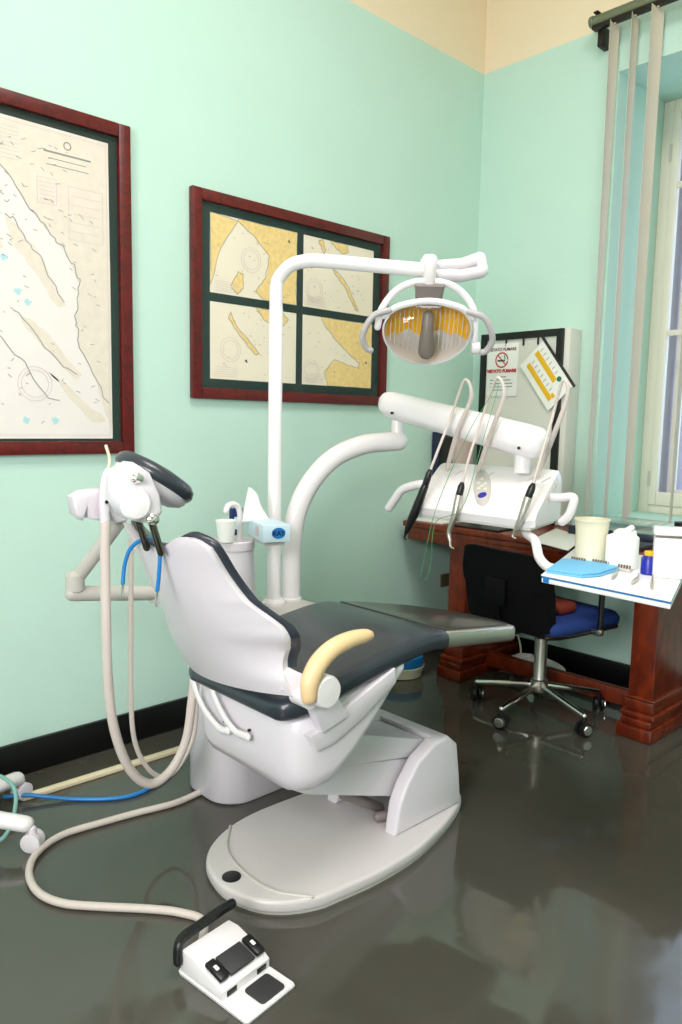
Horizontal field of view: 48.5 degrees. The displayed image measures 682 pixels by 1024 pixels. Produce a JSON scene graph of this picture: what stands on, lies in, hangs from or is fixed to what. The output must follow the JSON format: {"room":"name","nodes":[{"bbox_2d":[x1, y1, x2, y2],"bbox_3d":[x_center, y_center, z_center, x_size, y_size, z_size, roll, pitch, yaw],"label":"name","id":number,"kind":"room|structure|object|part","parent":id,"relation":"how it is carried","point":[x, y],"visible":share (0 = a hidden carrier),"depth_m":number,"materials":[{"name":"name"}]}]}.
{"room":"dental clinic","nodes":[
{"label":"dental clinic","id":0,"kind":"room"},
{"bbox_2d":[0,0,486,746],"bbox_3d":[-1.321,-1.047,2.403,7.300,4.000,0.200,-5,9,-43],"label":"wall","id":1,"kind":"structure","parent":0,"point":[367,115],"depth_m":3.09,"materials":[{"name":"paint"}]},
{"bbox_2d":[0,87,134,454],"bbox_3d":[-1.138,-0.769,2.453,0.997,1.169,0.030,-5,9,-43],"label":"chart","id":2,"kind":"object","parent":1,"relation":"attached to","point":[67,375],"visible":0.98,"depth_m":2.62,"materials":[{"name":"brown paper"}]},
{"bbox_2d":[0,649,440,775],"bbox_3d":[-1.537,0.912,2.316,6.200,0.122,0.018,-5,9,-43],"label":"baseboard","id":3,"kind":"structure","parent":1,"relation":"attached to","point":[27,756],"depth_m":2.84,"materials":[{"name":"black wood"}]},
{"bbox_2d":[189,185,389,405],"bbox_3d":[-0.182,-0.894,3.346,1.113,0.811,0.028,-5,9,-43],"label":"chart","id":4,"kind":"object","parent":1,"relation":"attached to","point":[237,245],"visible":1,"depth_m":3.25,"materials":[{"name":"brown paper"}]},
{"bbox_2d":[440,573,448,586],"bbox_3d":[0.499,0.341,3.801,0.044,0.140,0.420,3,7,14],"label":"wall socket","id":5,"kind":"object","parent":1,"relation":"attached to","point":[444,578],"visible":0.91,"depth_m":3.79,"materials":[{"name":"brown plastic"}]},
{"bbox_2d":[0,649,681,1023],"bbox_3d":[0.375,1.213,1.038,7.600,0.100,4.942,-5,9,-43],"label":"floor","id":6,"kind":"structure","parent":0,"point":[552,894],"depth_m":2.03,"materials":[{"name":"tile"}]},
{"bbox_2d":[0,772,44,853],"bbox_3d":[-1.185,0.843,2.195,0.617,0.300,0.607,-1,7,-16],"label":"stool","id":7,"kind":"object","parent":6,"relation":"on","point":[34,837],"visible":0.94,"depth_m":2.21,"materials":[{"name":"white plastic"}]},
{"bbox_2d":[0,774,17,841],"bbox_3d":[-1.028,0.890,2.298,0.090,0.142,0.240,-2,7,-24],"label":"tubing","id":8,"kind":"object","parent":7,"relation":"hanging from","point":[12,785],"visible":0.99,"depth_m":2.28,"materials":[{"name":"teal rubber"}]},
{"bbox_3d":[-1.128,0.877,2.362,0.055,0.081,0.341,4,7,22],"label":"leg","id":9,"kind":"part","parent":7,"relation":"part of","materials":[{"name":"white plastic"}]},
{"bbox_3d":[-1.055,0.895,2.225,0.307,0.081,0.055,1,7,2],"label":"leg","id":10,"kind":"part","parent":7,"relation":"part of","materials":[{"name":"white plastic"}]},
{"bbox_2d":[2,788,152,800],"bbox_3d":[-0.807,0.940,2.577,0.617,0.033,0.174,-3,8,-32],"label":"air hose","id":11,"kind":"object","parent":6,"relation":"on","point":[33,795],"visible":0.63,"depth_m":2.51,"materials":[{"name":"blue plastic"}]},
{"bbox_2d":[23,746,178,800],"bbox_3d":[-0.813,0.928,2.738,0.666,0.015,0.029,-5,9,-42],"label":"hose","id":12,"kind":"object","parent":6,"relation":"on","point":[94,775],"visible":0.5,"depth_m":2.68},
{"bbox_2d":[25,790,208,939],"bbox_3d":[-0.631,0.992,2.145,0.508,0.038,0.836,0,7,-10],"label":"hose","id":13,"kind":"object","parent":6,"relation":"on","point":[33,886],"visible":0.77,"depth_m":2.00,"materials":[{"name":"beige rubber"}]},
{"bbox_2d":[173,898,294,1023],"bbox_3d":[-0.249,1.019,1.725,0.196,0.097,0.271,-5,9,-43],"label":"foot pedal","id":14,"kind":"object","parent":6,"relation":"on","point":[227,964],"visible":1,"depth_m":1.71,"materials":[{"name":"white plastic"}]},
{"bbox_3d":[-0.239,1.062,1.725,0.235,0.011,0.150,7,9,40],"label":"toe plate","id":15,"kind":"part","parent":14,"relation":"part of","materials":[{"name":"white plastic"}]},
{"bbox_2d":[190,501,313,804],"bbox_3d":[-0.277,0.453,2.684,0.524,0.991,0.360,-5,9,-43],"label":"cuspidor unit","id":16,"kind":"object","parent":6,"relation":"on","point":[218,777],"depth_m":2.53,"materials":[{"name":"grey plastic"}]},
{"bbox_2d":[65,445,199,788],"bbox_3d":[-0.565,0.316,2.298,0.568,1.047,0.238,-5,9,-43],"label":"suction arm","id":17,"kind":"object","parent":16,"relation":"attached to","point":[90,503],"visible":0.77,"depth_m":2.16},
{"bbox_3d":[-0.699,0.109,2.179,0.178,0.208,0.041,3,7,16],"label":"arm","id":18,"kind":"part","parent":17,"relation":"part of","materials":[{"name":"grey plastic"}]},
{"bbox_3d":[-0.607,0.254,2.370,0.523,0.112,0.064,-5,9,-43],"label":"arm","id":19,"kind":"part","parent":17,"relation":"part of","materials":[{"name":"grey plastic"}]},
{"bbox_2d":[216,519,235,542],"bbox_3d":[-0.384,0.063,2.528,0.069,0.073,0.069,-5,9,-43],"label":"cup","id":20,"kind":"object","parent":16,"relation":"on","point":[225,527],"visible":1,"depth_m":2.50,"materials":[{"name":"white plastic"}]},
{"bbox_3d":[-0.372,0.055,2.614,0.087,0.187,0.031,-5,9,-43],"label":"cup filler spout","id":21,"kind":"part","parent":16,"relation":"part of","materials":[{"name":"plastic"}]},
{"bbox_2d":[214,536,256,597],"bbox_3d":[-0.373,0.226,2.616,0.176,0.267,0.176,-5,9,-43],"label":"bowl","id":22,"kind":"object","parent":16,"relation":"on","point":[240,552],"depth_m":2.56,"materials":[{"name":"grey plastic"}]},
{"bbox_2d":[229,508,242,534],"bbox_3d":[-0.377,0.034,2.724,0.044,0.097,0.025,-5,9,-43],"label":"carton","id":23,"kind":"object","parent":16,"relation":"on","point":[232,512],"visible":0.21,"depth_m":2.71,"materials":[{"name":"blue cardboard"}]},
{"bbox_2d":[242,487,289,542],"bbox_3d":[-0.256,0.005,2.538,0.120,0.168,0.193,-2,7,-22],"label":"tissue box","id":24,"kind":"object","parent":16,"relation":"on","point":[264,529],"visible":1,"depth_m":2.54,"materials":[{"name":"cardboard"}]},
{"bbox_3d":[-0.278,0.064,2.511,0.001,0.033,0.040,-2,7,-22],"label":"print panel","id":25,"kind":"part","parent":24,"relation":"part of","materials":[{"name":"pink cardboard"}]},
{"bbox_3d":[-0.256,0.091,2.589,0.084,0.013,0.227,-1,7,-16],"label":"tissue bracket","id":26,"kind":"part","parent":16,"relation":"part of","materials":[{"name":"white plastic"}]},
{"bbox_3d":[-0.235,0.383,2.713,0.350,0.075,0.360,-5,9,-43],"label":"plate","id":27,"kind":"part","parent":16,"relation":"part of","materials":[{"name":"grey plastic"}]},
{"bbox_2d":[262,252,495,606],"bbox_3d":[0.112,-0.269,2.609,0.792,1.256,0.218,2,7,4],"label":"light","id":28,"kind":"object","parent":16,"relation":"attached to","point":[428,328],"visible":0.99,"depth_m":2.57,"materials":[{"name":"white metal"}]},
{"bbox_3d":[0.025,-0.778,2.578,0.564,0.205,0.047,3,7,14],"label":"pole arm","id":29,"kind":"part","parent":28,"relation":"part of","materials":[{"name":"white metal"}]},
{"bbox_3d":[0.112,-0.598,2.488,0.102,0.146,0.060,6,8,34],"label":"lamp handle","id":30,"kind":"part","parent":28,"relation":"part of","materials":[{"name":"grey plastic"}]},
{"bbox_3d":[0.290,-0.777,2.464,0.040,0.096,0.062,1,7,0],"label":"yoke stem","id":31,"kind":"part","parent":28,"relation":"part of","materials":[{"name":"white plastic"}]},
{"bbox_3d":[0.395,-0.829,2.556,0.227,0.118,0.085,-1,7,-21],"label":"folding arm","id":32,"kind":"part","parent":28,"relation":"part of","materials":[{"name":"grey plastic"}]},
{"bbox_3d":[0.455,-0.554,2.561,0.028,0.040,0.040,1,7,0],"label":"tilt knob","id":33,"kind":"part","parent":28,"relation":"part of","materials":[{"name":"white plastic"}]},
{"bbox_3d":[0.460,-0.592,2.490,0.097,0.146,0.070,-5,9,-43],"label":"lamp handle","id":34,"kind":"part","parent":28,"relation":"part of","materials":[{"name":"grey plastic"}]},
{"bbox_2d":[280,392,578,601],"bbox_3d":[0.359,-0.021,2.695,1.097,0.819,0.540,6,8,36],"label":"console","id":35,"kind":"object","parent":16,"relation":"attached to","point":[496,494],"visible":0.96,"depth_m":2.66,"materials":[{"name":"white plastic"}]},
{"bbox_3d":[0.012,0.024,2.898,0.512,0.667,0.084,-2,7,-23],"label":"curved arm","id":36,"kind":"part","parent":35,"relation":"part of","materials":[{"name":"white metal"}]},
{"bbox_3d":[0.218,-0.331,2.935,0.046,0.090,0.046,-5,9,-43],"label":"arm post","id":37,"kind":"part","parent":35,"relation":"part of","materials":[{"name":"white plastic"}]},
{"bbox_3d":[0.242,-0.060,2.857,0.033,0.136,0.193,-5,9,-43],"label":"console handle","id":38,"kind":"part","parent":35,"relation":"part of","materials":[{"name":"white plastic"}]},
{"bbox_2d":[403,378,472,539],"bbox_3d":[0.360,-0.178,2.654,0.197,0.571,0.190,-3,8,-32],"label":"dental handpiece","id":39,"kind":"object","parent":35,"relation":"hanging from","point":[417,505],"visible":1,"depth_m":2.64,"materials":[{"name":"black plastic"}]},
{"bbox_3d":[0.410,-0.299,2.724,0.665,0.187,0.066,7,9,42],"label":"arm","id":40,"kind":"part","parent":35,"relation":"part of","materials":[{"name":"white ceramic"}]},
{"bbox_3d":[0.418,-0.320,2.720,0.137,0.230,0.710,-5,9,-43],"label":"spring arm","id":41,"kind":"part","parent":35,"relation":"part of","materials":[{"name":"white ceramic"}]},
{"bbox_2d":[447,376,505,548],"bbox_3d":[0.475,-0.164,2.557,0.192,0.578,0.174,-5,9,-43],"label":"dental handpiece","id":42,"kind":"object","parent":35,"relation":"hanging from","point":[458,498],"visible":0.99,"depth_m":2.53,"materials":[{"name":"black plastic"}]},
{"bbox_2d":[421,383,498,579],"bbox_3d":[0.381,-0.089,2.516,0.243,0.675,0.070,4,7,23],"label":"cord","id":43,"kind":"object","parent":42,"relation":"hanging from","point":[496,383],"visible":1,"depth_m":2.50,"materials":[{"name":"white rubber"}]},
{"bbox_3d":[0.489,-0.085,2.622,0.058,0.108,0.217,2,7,5],"label":"control panel","id":44,"kind":"part","parent":35,"relation":"part of","materials":[{"name":"grey plastic"}]},
{"bbox_3d":[0.505,0.020,2.658,0.240,0.014,0.523,-5,9,-43],"label":"underside panel","id":45,"kind":"part","parent":35,"relation":"part of","materials":[{"name":"white plastic"}]},
{"bbox_3d":[0.611,-0.172,2.554,0.054,0.080,0.054,-5,9,-43],"label":"console post","id":46,"kind":"part","parent":35,"relation":"part of","materials":[{"name":"white ceramic"}]},
{"bbox_3d":[0.609,0.106,2.345,0.061,0.114,0.350,0,7,-5],"label":"tray arm","id":47,"kind":"part","parent":35,"relation":"part of","materials":[{"name":"white plastic"}]},
{"bbox_2d":[512,379,569,538],"bbox_3d":[0.604,-0.166,2.393,0.141,0.498,0.182,0,7,-13],"label":"dental handpiece","id":48,"kind":"object","parent":35,"relation":"hanging from","point":[527,499],"visible":1,"depth_m":2.34,"materials":[{"name":"black plastic"}]},
{"bbox_3d":[0.710,-0.011,2.466,0.029,0.112,0.132,-5,9,-43],"label":"console handle","id":49,"kind":"part","parent":35,"relation":"part of","materials":[{"name":"white plastic"}]},
{"bbox_2d":[541,548,681,608],"bbox_3d":[0.792,0.179,2.194,0.360,0.024,0.669,5,8,28],"label":"tray","id":50,"kind":"object","parent":35,"relation":"attached to","point":[664,592],"visible":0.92,"depth_m":1.99,"materials":[{"name":"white plastic"}]},
{"bbox_2d":[546,558,618,577],"bbox_3d":[0.694,0.158,2.192,0.271,0.011,0.188,-5,9,-43],"label":"paper napkin","id":51,"kind":"object","parent":50,"relation":"on","point":[578,568],"visible":0.89,"depth_m":2.14,"materials":[{"name":"blue paper"}]},
{"bbox_2d":[574,516,610,560],"bbox_3d":[0.759,0.086,2.297,0.106,0.133,0.106,-5,9,-43],"label":"beaker","id":52,"kind":"object","parent":50,"relation":"on","point":[591,533],"visible":0.82,"depth_m":2.26,"materials":[{"name":"beige plastic"}]},
{"bbox_2d":[611,568,617,578],"bbox_3d":[0.755,0.170,2.087,0.010,0.015,0.113,5,8,27],"label":"probe","id":53,"kind":"object","parent":50,"relation":"on","point":[614,574],"visible":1,"depth_m":2.07,"materials":[{"name":"metal"}]},
{"bbox_2d":[605,525,639,569],"bbox_3d":[0.827,0.099,2.225,0.092,0.127,0.092,-5,9,-43],"label":"paper napkins","id":54,"kind":"object","parent":50,"relation":"on","point":[622,545],"visible":0.93,"depth_m":2.19,"materials":[{"name":"white paper"}]},
{"bbox_3d":[0.833,0.054,2.218,0.065,0.034,0.065,-5,9,-43],"label":"jar lid","id":55,"kind":"part","parent":54,"relation":"part of","materials":[{"name":"white ceramic"}]},
{"bbox_2d":[618,564,632,571],"bbox_3d":[0.811,0.160,2.170,0.016,0.018,0.045,-4,9,-39],"label":"block","id":56,"kind":"object","parent":50,"relation":"on","point":[624,569],"visible":0.94,"depth_m":2.16,"materials":[{"name":"grey plastic"}]},
{"bbox_2d":[631,573,638,583],"bbox_3d":[0.787,0.179,2.023,0.010,0.015,0.109,5,8,30],"label":"probe","id":57,"kind":"object","parent":50,"relation":"on","point":[635,579],"visible":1,"depth_m":2.00,"materials":[{"name":"metal"}]},
{"bbox_2d":[640,550,652,574],"bbox_3d":[0.866,0.141,2.129,0.042,0.067,0.042,-5,9,-43],"label":"bottle","id":58,"kind":"object","parent":50,"relation":"on","point":[647,558],"visible":0.77,"depth_m":2.12,"materials":[{"name":"plastic"}]},
{"bbox_2d":[650,574,654,588],"bbox_3d":[0.820,0.183,1.993,0.010,0.015,0.161,4,7,23],"label":"probe","id":59,"kind":"object","parent":50,"relation":"on","point":[652,582],"visible":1,"depth_m":1.97,"materials":[{"name":"metal"}]},
{"bbox_2d":[652,525,681,579],"bbox_3d":[0.912,0.111,2.088,0.102,0.138,0.068,3,7,18],"label":"dispenser","id":60,"kind":"object","parent":50,"relation":"on","point":[667,540],"visible":0.9,"depth_m":2.06,"materials":[{"name":"beige plastic"}]},
{"bbox_2d":[106,450,514,914],"bbox_3d":[-0.065,0.419,2.152,1.329,1.196,0.608,-5,9,-43],"label":"dental chair","id":61,"kind":"object","parent":6,"relation":"on","point":[296,697],"visible":0.99,"depth_m":2.02,"materials":[{"name":"grey plastic"}]},
{"bbox_3d":[-0.426,-0.070,1.587,0.024,0.024,0.031,-5,9,-43],"label":"knob","id":62,"kind":"part","parent":61,"relation":"part of","materials":[{"name":"silver metal"}]},
{"bbox_2d":[120,536,161,606],"bbox_3d":[-0.461,0.134,1.764,0.139,0.162,0.027,5,8,32],"label":"cord","id":63,"kind":"object","parent":61,"relation":"hanging from","point":[159,565],"visible":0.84,"depth_m":1.77,"materials":[{"name":"blue plastic"}]},
{"bbox_3d":[-0.451,0.043,1.713,0.043,0.095,0.017,-5,9,-43],"label":"headrest post","id":64,"kind":"part","parent":61,"relation":"part of","materials":[{"name":"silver metal"}]},
{"bbox_3d":[-0.401,0.016,1.622,0.024,0.024,0.031,-5,9,-43],"label":"knob","id":65,"kind":"part","parent":61,"relation":"part of","materials":[{"name":"silver metal"}]},
{"bbox_3d":[-0.412,0.050,1.681,0.043,0.101,0.017,-5,9,-43],"label":"headrest post","id":66,"kind":"part","parent":61,"relation":"part of","materials":[{"name":"silver metal"}]},
{"bbox_2d":[131,520,300,667],"bbox_3d":[-0.346,0.209,1.873,0.245,0.375,0.531,-5,9,-43],"label":"backrest cushion","id":67,"kind":"object","parent":61,"relation":"on","point":[214,619],"depth_m":1.76,"materials":[{"name":"grey plastic"}]},
{"bbox_2d":[189,601,448,720],"bbox_3d":[-0.072,0.400,2.164,0.605,0.140,0.496,-5,9,-43],"label":"seat cushion","id":68,"kind":"object","parent":61,"relation":"on","point":[366,673],"depth_m":2.02,"materials":[{"name":"grey leather"}]},
{"bbox_3d":[0.020,0.978,2.345,0.942,0.036,0.486,-5,9,-43],"label":"plate","id":69,"kind":"part","parent":61,"relation":"part of","materials":[{"name":"white plastic"}]},
{"bbox_3d":[0.011,0.499,1.963,0.305,0.153,0.082,-5,9,-43],"label":"seat rail","id":70,"kind":"part","parent":61,"relation":"part of","materials":[{"name":"grey plastic"}]},
{"bbox_3d":[0.004,0.736,2.296,0.540,0.305,0.200,-5,9,-43],"label":"lift arm","id":71,"kind":"part","parent":61,"relation":"part of","materials":[{"name":"grey plastic"}]},
{"bbox_2d":[397,655,423,679],"bbox_3d":[0.307,0.763,3.850,0.232,0.124,0.232,-5,9,-43],"label":"basin","id":72,"kind":"object","parent":6,"relation":"on","point":[413,668],"visible":0.28,"depth_m":3.76,"materials":[{"name":"beige plastic"}]},
{"bbox_2d":[397,665,423,679],"bbox_3d":[0.307,0.795,3.854,0.232,0.059,0.232,-5,9,-43],"label":"tub","id":73,"kind":"object","parent":72,"relation":"in","point":[409,672],"depth_m":3.76,"materials":[{"name":"beige plastic"}]},
{"bbox_3d":[0.308,0.734,3.846,0.228,0.067,0.228,-5,9,-43],"label":"tub lid","id":74,"kind":"part","parent":72,"relation":"part of","materials":[{"name":"blue plastic"}]},
{"bbox_2d":[516,634,521,652],"bbox_3d":[0.883,0.716,4.007,0.370,0.198,0.183,7,9,41],"label":"cable","id":75,"kind":"object","parent":6,"relation":"on","point":[516,634],"visible":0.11,"depth_m":3.98,"materials":[{"name":"beige plastic"}]},
{"bbox_2d":[512,653,565,670],"bbox_3d":[0.993,0.781,3.862,0.150,0.104,0.330,-5,9,-43],"label":"plastic bag","id":76,"kind":"object","parent":6,"relation":"on","point":[526,656],"visible":0.19,"depth_m":3.83,"materials":[{"name":"plastic"}]},
{"bbox_2d":[463,544,619,737],"bbox_3d":[0.869,0.516,3.318,0.588,0.758,0.662,-5,9,-43],"label":"office chair","id":77,"kind":"object","parent":6,"relation":"on","point":[506,586],"visible":0.93,"depth_m":3.14,"materials":[{"name":"silver metal"}]},
{"bbox_3d":[0.748,0.775,3.442,0.290,0.068,0.032,5,8,28],"label":"leg","id":78,"kind":"part","parent":77,"relation":"part of","materials":[{"name":"silver metal"}]},
{"bbox_3d":[0.771,0.796,3.269,0.290,0.068,0.032,-5,9,-43],"label":"leg","id":79,"kind":"part","parent":77,"relation":"part of","materials":[{"name":"silver metal"}]},
{"bbox_3d":[0.944,0.804,3.236,0.032,0.068,0.290,-2,7,-24],"label":"leg","id":80,"kind":"part","parent":77,"relation":"part of","materials":[{"name":"silver metal"}]},
{"bbox_2d":[556,598,576,614],"bbox_3d":[0.923,0.400,3.208,0.120,0.048,0.110,-4,8,-35],"label":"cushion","id":81,"kind":"object","parent":77,"relation":"on","point":[563,606],"visible":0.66,"depth_m":3.17,"materials":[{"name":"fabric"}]},
{"bbox_3d":[1.030,0.786,3.394,0.290,0.068,0.032,0,7,-8],"label":"leg","id":82,"kind":"part","parent":77,"relation":"part of","materials":[{"name":"silver metal"}]},
{"bbox_3d":[1.005,0.498,3.126,0.429,0.020,0.040,-3,8,-31],"label":"seat trim","id":83,"kind":"part","parent":77,"relation":"part of","materials":[{"name":"plastic"}]},
{"bbox_2d":[543,596,619,636],"bbox_3d":[0.888,0.438,3.331,0.476,0.056,0.510,-4,8,-35],"label":"seat cushion","id":84,"kind":"object","parent":77,"relation":"on","point":[585,621],"depth_m":3.11,"materials":[{"name":"blue fabric"}]},
{"bbox_3d":[1.047,0.384,3.099,0.024,0.247,0.069,-4,8,-35],"label":"arm post","id":85,"kind":"part","parent":77,"relation":"part of","materials":[{"name":"black plastic"}]},
{"bbox_2d":[403,520,681,744],"bbox_3d":[1.036,0.479,3.616,0.580,0.772,1.500,-5,9,-43],"label":"desk","id":86,"kind":"object","parent":6,"relation":"on","point":[652,702],"visible":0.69,"depth_m":3.27,"materials":[{"name":"brown wood"}]},
{"bbox_2d":[416,517,458,523],"bbox_3d":[0.509,0.041,3.901,0.200,0.009,0.200,-5,9,-43],"label":"notepad","id":87,"kind":"object","parent":86,"relation":"on","point":[423,519],"visible":0.39,"depth_m":3.84,"materials":[{"name":"paper"}]},
{"bbox_2d":[431,432,450,475],"bbox_3d":[0.567,-0.208,4.122,0.180,0.452,0.050,-5,9,-43],"label":"folder","id":88,"kind":"object","parent":86,"relation":"on","point":[436,436],"visible":0.11,"depth_m":4.04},
{"bbox_2d":[439,437,452,465],"bbox_3d":[0.599,-0.192,4.096,0.190,0.426,0.025,-5,9,-43],"label":"folder","id":89,"kind":"object","parent":86,"relation":"on","point":[446,444],"visible":0.12,"depth_m":4.02,"materials":[{"name":"plastic"}]},
{"bbox_3d":[0.734,0.377,3.918,0.435,0.592,0.104,-5,9,-43],"label":"trestle leg","id":90,"kind":"part","parent":86,"relation":"part of","materials":[{"name":"brown wood"}]},
{"bbox_2d":[452,439,472,463],"bbox_3d":[0.656,-0.191,4.102,0.140,0.426,0.035,-5,9,-43],"label":"folder","id":91,"kind":"object","parent":86,"relation":"on","point":[462,458],"visible":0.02,"depth_m":4.05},
{"bbox_2d":[454,522,513,531],"bbox_3d":[0.708,0.070,3.692,0.220,0.008,0.280,-5,9,-43],"label":"magazine","id":92,"kind":"object","parent":86,"relation":"on","point":[463,525],"visible":0.5,"depth_m":3.63,"materials":[{"name":"black paper"}]},
{"bbox_2d":[476,328,581,524],"bbox_3d":[0.963,-0.443,3.958,0.126,0.972,0.519,-5,9,-43],"label":"bulletin board","id":93,"kind":"object","parent":86,"relation":"on","point":[527,406],"visible":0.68,"depth_m":3.82,"materials":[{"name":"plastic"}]},
{"bbox_2d":[486,343,518,395],"bbox_3d":[0.845,-0.744,3.970,0.008,0.270,0.191,-5,9,-43],"label":"no smoking sign","id":94,"kind":"object","parent":93,"relation":"attached to","point":[502,361],"visible":0.97,"depth_m":3.96,"materials":[{"name":"white paper"}]},
{"bbox_2d":[489,376,511,390],"bbox_3d":[0.840,-0.675,3.978,0.001,0.072,0.140,-5,9,-43],"label":"print","id":95,"kind":"object","parent":94,"relation":"attached to","point":[507,380],"depth_m":3.97},
{"bbox_3d":[0.918,-0.441,3.935,0.010,0.904,0.421,-5,9,-43],"label":"door panel","id":96,"kind":"part","parent":93,"relation":"part of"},
{"bbox_2d":[520,336,575,410],"bbox_3d":[1.026,-0.690,3.771,0.008,0.370,0.318,-5,9,-43],"label":"card","id":97,"kind":"object","parent":93,"relation":"attached to","point":[542,368],"visible":0.99,"depth_m":3.77,"materials":[{"name":"white paper"}]},
{"bbox_2d":[538,528,574,550],"bbox_3d":[0.966,0.117,3.355,0.192,0.004,0.634,5,8,27],"label":"newspaper","id":98,"kind":"object","parent":86,"relation":"on","point":[557,538],"visible":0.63,"depth_m":3.31,"materials":[{"name":"white paper"}]},
{"bbox_2d":[568,514,673,542],"bbox_3d":[1.285,0.075,3.450,0.270,0.076,0.400,-5,9,-43],"label":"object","id":99,"kind":"object","parent":86,"relation":"on","point":[645,534],"visible":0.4,"depth_m":3.45,"materials":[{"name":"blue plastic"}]},
{"bbox_3d":[1.285,0.054,3.448,0.270,0.034,0.400,-5,9,-43],"label":"box lid","id":100,"kind":"part","parent":99,"relation":"part of","materials":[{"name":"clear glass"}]},
{"bbox_2d":[639,541,652,550],"bbox_3d":[1.198,0.136,3.175,0.160,0.016,0.190,-5,9,-43],"label":"open book","id":101,"kind":"object","parent":86,"relation":"on","point":[642,545],"visible":0.24,"depth_m":3.11,"materials":[{"name":"paper"}]},
{"bbox_3d":[1.392,0.472,3.225,0.435,0.592,0.104,-5,9,-43],"label":"trestle leg","id":102,"kind":"part","parent":86,"relation":"part of","materials":[{"name":"brown wood"}]},
{"bbox_2d":[674,521,681,526],"bbox_3d":[1.361,0.101,3.027,0.084,0.127,0.084,-5,9,-43],"label":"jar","id":103,"kind":"object","parent":86,"relation":"on","point":[676,523],"visible":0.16,"depth_m":3.01,"materials":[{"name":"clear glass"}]},
{"bbox_2d":[471,0,681,664],"bbox_3d":[2.510,-1.016,2.762,0.560,4.000,4.542,-5,9,-43],"label":"wall","id":104,"kind":"structure","parent":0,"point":[544,99],"depth_m":3.82,"materials":[{"name":"paint"}]},
{"bbox_2d":[514,636,629,688],"bbox_3d":[2.269,0.930,2.788,0.018,0.120,4.524,-5,9,-43],"label":"baseboard","id":105,"kind":"structure","parent":104,"relation":"attached to","point":[587,665],"depth_m":3.85,"materials":[{"name":"black wood"}]},
{"bbox_2d":[585,0,681,521],"bbox_3d":[1.713,-1.079,3.089,0.145,2.316,1.620,-5,9,-43],"label":"vertical blind","id":106,"kind":"object","parent":104,"relation":"attached to","point":[608,39],"visible":1,"depth_m":3.46,"materials":[{"name":"grey fabric"}]},
{"bbox_2d":[611,98,681,526],"bbox_3d":[2.041,-0.960,3.392,0.750,2.120,1.445,-5,9,-43],"label":"window","id":107,"kind":"structure","parent":104,"relation":"attached to","point":[653,504],"depth_m":3.96,"materials":[{"name":"beige paint"}]},
{"bbox_3d":[1.928,0.091,3.429,0.495,0.020,1.445,-5,9,-43],"label":"sill","id":108,"kind":"part","parent":107,"relation":"part of","materials":[{"name":"paint"}]},
{"bbox_3d":[2.161,-0.971,3.505,0.090,2.120,1.445,-5,9,-43],"label":"frame","id":109,"kind":"part","parent":107,"relation":"part of","materials":[{"name":"beige paint"}]},
{"bbox_2d":[659,159,681,491],"bbox_3d":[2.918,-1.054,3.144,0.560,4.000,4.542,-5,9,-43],"label":"window pane","id":110,"kind":"structure","parent":0,"point":[677,276],"depth_m":4.14,"materials":[{"name":"clear glass"}]}
]}

